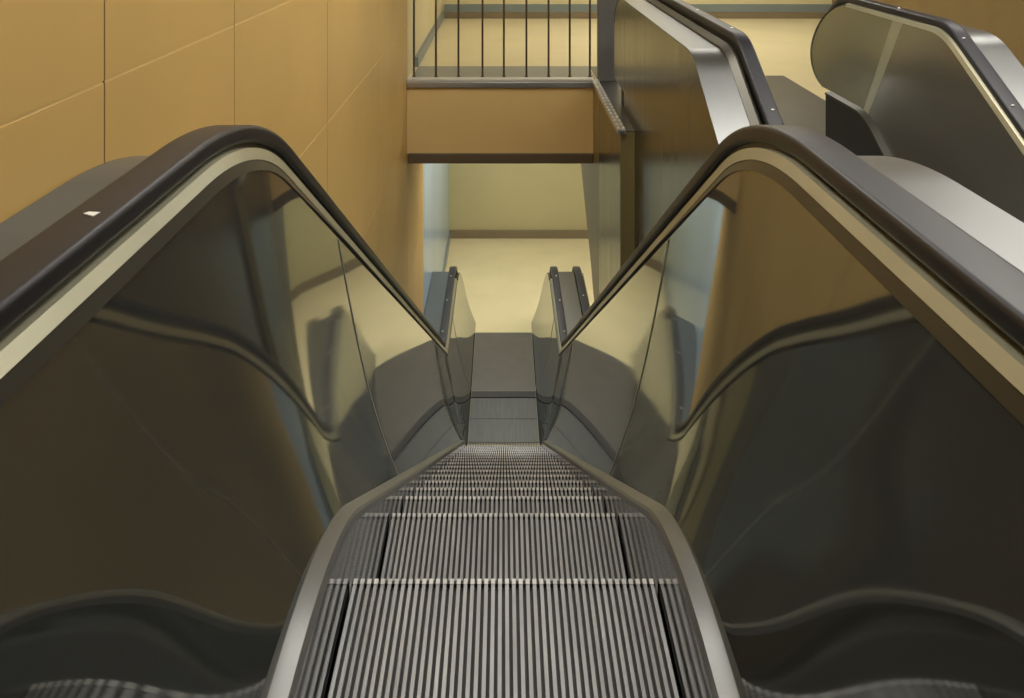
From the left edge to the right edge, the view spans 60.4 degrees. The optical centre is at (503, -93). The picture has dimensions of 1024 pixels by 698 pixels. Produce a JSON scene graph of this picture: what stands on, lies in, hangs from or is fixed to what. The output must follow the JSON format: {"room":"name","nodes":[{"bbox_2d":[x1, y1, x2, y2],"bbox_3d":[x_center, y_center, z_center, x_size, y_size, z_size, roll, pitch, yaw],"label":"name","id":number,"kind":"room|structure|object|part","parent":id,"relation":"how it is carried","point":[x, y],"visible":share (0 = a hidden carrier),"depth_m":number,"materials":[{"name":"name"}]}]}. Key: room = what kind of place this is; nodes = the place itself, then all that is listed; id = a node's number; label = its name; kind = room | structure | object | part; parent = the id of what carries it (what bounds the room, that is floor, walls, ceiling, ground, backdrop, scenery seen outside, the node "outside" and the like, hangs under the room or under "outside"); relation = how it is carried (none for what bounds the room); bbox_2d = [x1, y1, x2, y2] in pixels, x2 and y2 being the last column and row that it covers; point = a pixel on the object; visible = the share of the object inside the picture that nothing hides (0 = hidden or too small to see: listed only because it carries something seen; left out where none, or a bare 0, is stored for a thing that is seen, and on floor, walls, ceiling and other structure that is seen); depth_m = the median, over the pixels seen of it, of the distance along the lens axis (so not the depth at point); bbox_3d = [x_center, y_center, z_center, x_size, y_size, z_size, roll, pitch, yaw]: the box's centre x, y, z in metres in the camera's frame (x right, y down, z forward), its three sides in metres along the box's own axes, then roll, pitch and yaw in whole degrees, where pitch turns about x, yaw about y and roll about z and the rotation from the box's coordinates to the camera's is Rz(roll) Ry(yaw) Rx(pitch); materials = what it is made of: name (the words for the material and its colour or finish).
{"room":"escalator","nodes":[
{"label":"escalator","id":0,"kind":"room"},
{"bbox_2d":[0,0,449,314],"bbox_3d":[-1.100,2.150,6.150,0.200,7.900,20.300,0,0,0],"label":"wall","id":1,"kind":"structure","parent":0,"point":[85,85],"depth_m":3.32,"materials":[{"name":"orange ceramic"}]},
{"bbox_2d":[415,12,443,66],"bbox_3d":[-0.977,1.728,12.025,0.044,0.105,4.330,0,0,0],"label":"baseboard","id":2,"kind":"structure","parent":1,"relation":"attached to","point":[424,47],"depth_m":11.12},
{"bbox_2d":[443,233,449,271],"bbox_3d":[-0.987,6.030,13.605,0.024,0.140,5.110,0,0,0],"label":"baseboard","id":3,"kind":"structure","parent":1,"relation":"attached to","point":[448,242],"depth_m":15.27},
{"bbox_2d":[450,164,586,229],"bbox_3d":[2.150,4.370,16.400,6.700,3.460,0.200,0,0,0],"label":"wall","id":4,"kind":"structure","parent":0,"point":[482,196],"depth_m":16.30,"materials":[{"name":"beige paint"}]},
{"bbox_2d":[449,230,587,238],"bbox_3d":[2.150,6.030,16.270,6.300,0.140,0.060,0,0,0],"label":"baseboard","id":5,"kind":"structure","parent":4,"relation":"attached to","point":[454,234],"depth_m":16.24,"materials":[{"name":"brown wood"}]},
{"bbox_2d":[445,239,593,445],"bbox_3d":[2.150,6.200,6.250,6.700,0.200,20.500,0,0,0],"label":"floor","id":6,"kind":"structure","parent":0,"point":[503,279],"depth_m":14.77,"materials":[{"name":"beige tile"}]},
{"bbox_2d":[0,125,1023,697],"bbox_3d":[0.018,3.353,5.710,2.025,5.649,14.460,0,0,0],"label":"escalator","id":7,"kind":"object","parent":6,"relation":"on","point":[779,453],"visible":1,"depth_m":1.83,"materials":[{"name":"metal"}]},
{"bbox_3d":[-0.548,1.511,1.093,0.207,1.766,5.226,0,0,0],"label":"mirror panel","id":8,"kind":"part","parent":7,"relation":"part of","materials":[{"name":"brown metal"}]},
{"bbox_3d":[-0.718,3.060,5.710,0.095,5.059,14.459,0,0,0],"label":"handrail","id":9,"kind":"part","parent":7,"relation":"part of","materials":[{"name":"black rubber"}]},
{"bbox_3d":[-0.548,3.405,6.273,0.207,4.256,5.740,0,0,0],"label":"mirror panel","id":10,"kind":"part","parent":7,"relation":"part of","materials":[{"name":"brown metal"}]},
{"bbox_3d":[-0.529,5.070,9.660,0.245,2.040,2.906,0,0,0],"label":"mirror panel","id":11,"kind":"part","parent":7,"relation":"part of","materials":[{"name":"brown metal"}]},
{"bbox_3d":[-0.529,5.630,12.024,0.245,0.920,1.793,0,0,0],"label":"mirror panel","id":12,"kind":"part","parent":7,"relation":"part of","materials":[{"name":"brown metal"}]},
{"bbox_3d":[0.000,6.088,11.838,0.806,0.021,1.525,0,0,0],"label":"landing plate","id":13,"kind":"part","parent":7,"relation":"part of","materials":[{"name":"grey metal"}]},
{"bbox_3d":[0.000,6.089,10.450,0.806,0.020,0.960,0,0,0],"label":"comb plate","id":14,"kind":"part","parent":7,"relation":"part of","materials":[{"name":"grey metal"}]},
{"bbox_3d":[0.529,5.630,12.024,0.245,0.920,1.793,0,0,0],"label":"mirror panel","id":15,"kind":"part","parent":7,"relation":"part of","materials":[{"name":"brown metal"}]},
{"bbox_3d":[0.529,5.070,9.660,0.245,2.040,2.906,0,0,0],"label":"mirror panel","id":16,"kind":"part","parent":7,"relation":"part of","materials":[{"name":"brown metal"}]},
{"bbox_3d":[0.548,3.405,6.273,0.207,4.256,5.740,0,0,0],"label":"mirror panel","id":17,"kind":"part","parent":7,"relation":"part of","materials":[{"name":"brown metal"}]},
{"bbox_3d":[0.718,3.060,5.710,0.095,5.059,14.459,0,0,0],"label":"handrail","id":18,"kind":"part","parent":7,"relation":"part of","materials":[{"name":"black rubber"}]},
{"bbox_3d":[0.548,1.511,1.093,0.207,1.766,5.226,0,0,0],"label":"mirror panel","id":19,"kind":"part","parent":7,"relation":"part of","materials":[{"name":"brown metal"}]},
{"bbox_2d":[572,266,589,315],"bbox_3d":[1.151,5.421,11.308,0.322,1.353,3.263,0,0,0],"label":"handrail","id":20,"kind":"object","parent":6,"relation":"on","point":[580,282],"visible":0.21,"depth_m":11.73,"materials":[{"name":"black rubber"}]},
{"bbox_3d":[1.045,5.492,10.990,0.110,1.211,2.380,0,0,0],"label":"balustrade","id":21,"kind":"part","parent":20,"relation":"part of","materials":[{"name":"brown metal"}]},
{"bbox_2d":[613,0,1023,248],"bbox_3d":[1.995,3.360,3.920,1.910,5.470,10.700,0,0,0],"label":"escalator","id":22,"kind":"object","parent":6,"relation":"on","point":[944,96],"visible":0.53,"depth_m":5.17,"materials":[{"name":"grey metal"}]},
{"bbox_3d":[1.056,3.447,3.510,0.020,5.296,8.220,0,0,0],"label":"balustrade","id":23,"kind":"part","parent":22,"relation":"part of","materials":[{"name":"brown metal"}]},
{"bbox_3d":[1.251,2.362,3.865,0.050,3.197,8.952,0,0,0],"label":"trim","id":24,"kind":"part","parent":22,"relation":"part of","materials":[{"name":"metal"}]},
{"bbox_3d":[1.325,2.302,3.870,0.080,3.204,8.940,0,0,0],"label":"handrail","id":25,"kind":"part","parent":22,"relation":"part of","materials":[{"name":"black rubber"}]},
{"bbox_3d":[2.250,1.772,7.585,1.400,0.014,3.370,0,0,0],"label":"landing plate","id":26,"kind":"part","parent":22,"relation":"part of","materials":[{"name":"metal"}]},
{"bbox_3d":[2.346,0.979,6.065,0.192,0.568,1.146,0,0,0],"label":"mirror panel","id":27,"kind":"part","parent":22,"relation":"part of","materials":[{"name":"clear glass"}]},
{"bbox_3d":[2.494,2.232,3.075,0.083,3.204,7.350,0,0,0],"label":"handrail","id":28,"kind":"part","parent":22,"relation":"part of","materials":[{"name":"black rubber"}]},
{"bbox_3d":[2.346,2.710,2.415,0.192,4.029,6.030,0,0,0],"label":"mirror panel","id":29,"kind":"part","parent":22,"relation":"part of","materials":[{"name":"clear glass"}]},
{"bbox_2d":[581,88,619,300],"bbox_3d":[0.987,3.941,9.203,0.114,4.316,4.366,0,0,0],"label":"wall","id":30,"kind":"structure","parent":0,"point":[609,140],"depth_m":8.27,"materials":[{"name":"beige paint"}]},
{"bbox_2d":[408,153,592,163],"bbox_3d":[-0.028,2.591,9.145,1.915,0.102,0.110,0,0,0],"label":"trim","id":31,"kind":"structure","parent":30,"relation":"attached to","point":[413,158],"depth_m":9.09,"materials":[{"name":"brown wood"}]},
{"bbox_2d":[407,82,593,87],"bbox_3d":[-0.032,1.829,9.137,1.934,0.058,0.105,0,0,0],"label":"trim","id":32,"kind":"structure","parent":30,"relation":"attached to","point":[409,84],"depth_m":9.09,"materials":[{"name":"metal"}]},
{"bbox_2d":[409,19,828,131],"bbox_3d":[2.250,2.136,8.150,6.500,0.728,12.300,0,0,0],"label":"floor","id":33,"kind":"structure","parent":0,"point":[782,47],"depth_m":11.07,"materials":[{"name":"beige stone"}]},
{"bbox_2d":[407,88,592,153],"bbox_3d":[-0.035,2.175,9.145,1.929,0.750,0.050,0,0,0],"label":"fascia","id":34,"kind":"object","parent":33,"relation":"attached to","point":[439,120],"visible":0.86,"depth_m":9.12,"materials":[{"name":"paint"}]},
{"bbox_2d":[407,77,593,81],"bbox_3d":[-0.032,1.781,9.135,1.934,0.034,0.110,0,0,0],"label":"trim","id":35,"kind":"structure","parent":33,"relation":"attached to","point":[409,79],"depth_m":9.08,"materials":[{"name":"grey metal"}]},
{"bbox_2d":[412,0,591,76],"bbox_3d":[-0.010,1.170,9.220,1.960,1.220,0.060,0,0,0],"label":"guard railing","id":36,"kind":"object","parent":33,"relation":"on","point":[482,1],"visible":0.92,"depth_m":9.21,"materials":[{"name":"brown metal"}]},
{"bbox_2d":[597,0,616,80],"bbox_3d":[1.071,-0.013,9.060,0.207,3.572,0.120,0,0,0],"label":"column","id":37,"kind":"structure","parent":33,"relation":"on","point":[605,8],"depth_m":9.00,"materials":[{"name":"grey stone"}]},
{"bbox_2d":[591,79,625,134],"bbox_3d":[0.939,1.773,8.030,0.067,0.054,2.100,0,0,0],"label":"ledge nosing","id":38,"kind":"object","parent":33,"relation":"attached to","point":[620,129],"visible":1,"depth_m":7.74,"materials":[{"name":"metal"}]},
{"bbox_2d":[620,132,634,267],"bbox_3d":[0.987,3.941,7.009,0.114,4.316,0.018,0,0,0],"label":"wall","id":39,"kind":"structure","parent":0,"point":[627,142],"depth_m":7.00,"materials":[{"name":"beige paint"}]},
{"bbox_2d":[441,0,831,11],"bbox_3d":[2.150,-0.010,14.300,6.700,3.580,0.200,0,0,0],"label":"wall","id":40,"kind":"structure","parent":0,"point":[443,2],"depth_m":14.20,"materials":[{"name":"beige paint"}]},
{"bbox_2d":[444,12,826,18],"bbox_3d":[2.172,1.730,14.180,6.255,0.100,0.040,0,0,0],"label":"baseboard","id":41,"kind":"structure","parent":40,"relation":"attached to","point":[447,15],"depth_m":14.16,"materials":[{"name":"brown wood"}]},
{"bbox_2d":[444,4,831,11],"bbox_3d":[2.172,1.614,14.185,6.255,0.128,0.030,0,0,0],"label":"trim","id":42,"kind":"structure","parent":40,"relation":"attached to","point":[447,7],"depth_m":14.17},
{"bbox_2d":[832,0,1023,66],"bbox_3d":[5.400,2.150,5.200,0.200,7.900,18.400,0,0,0],"label":"wall","id":43,"kind":"structure","parent":0,"point":[1004,19],"depth_m":9.66,"materials":[{"name":"beige paint"}]}
]}

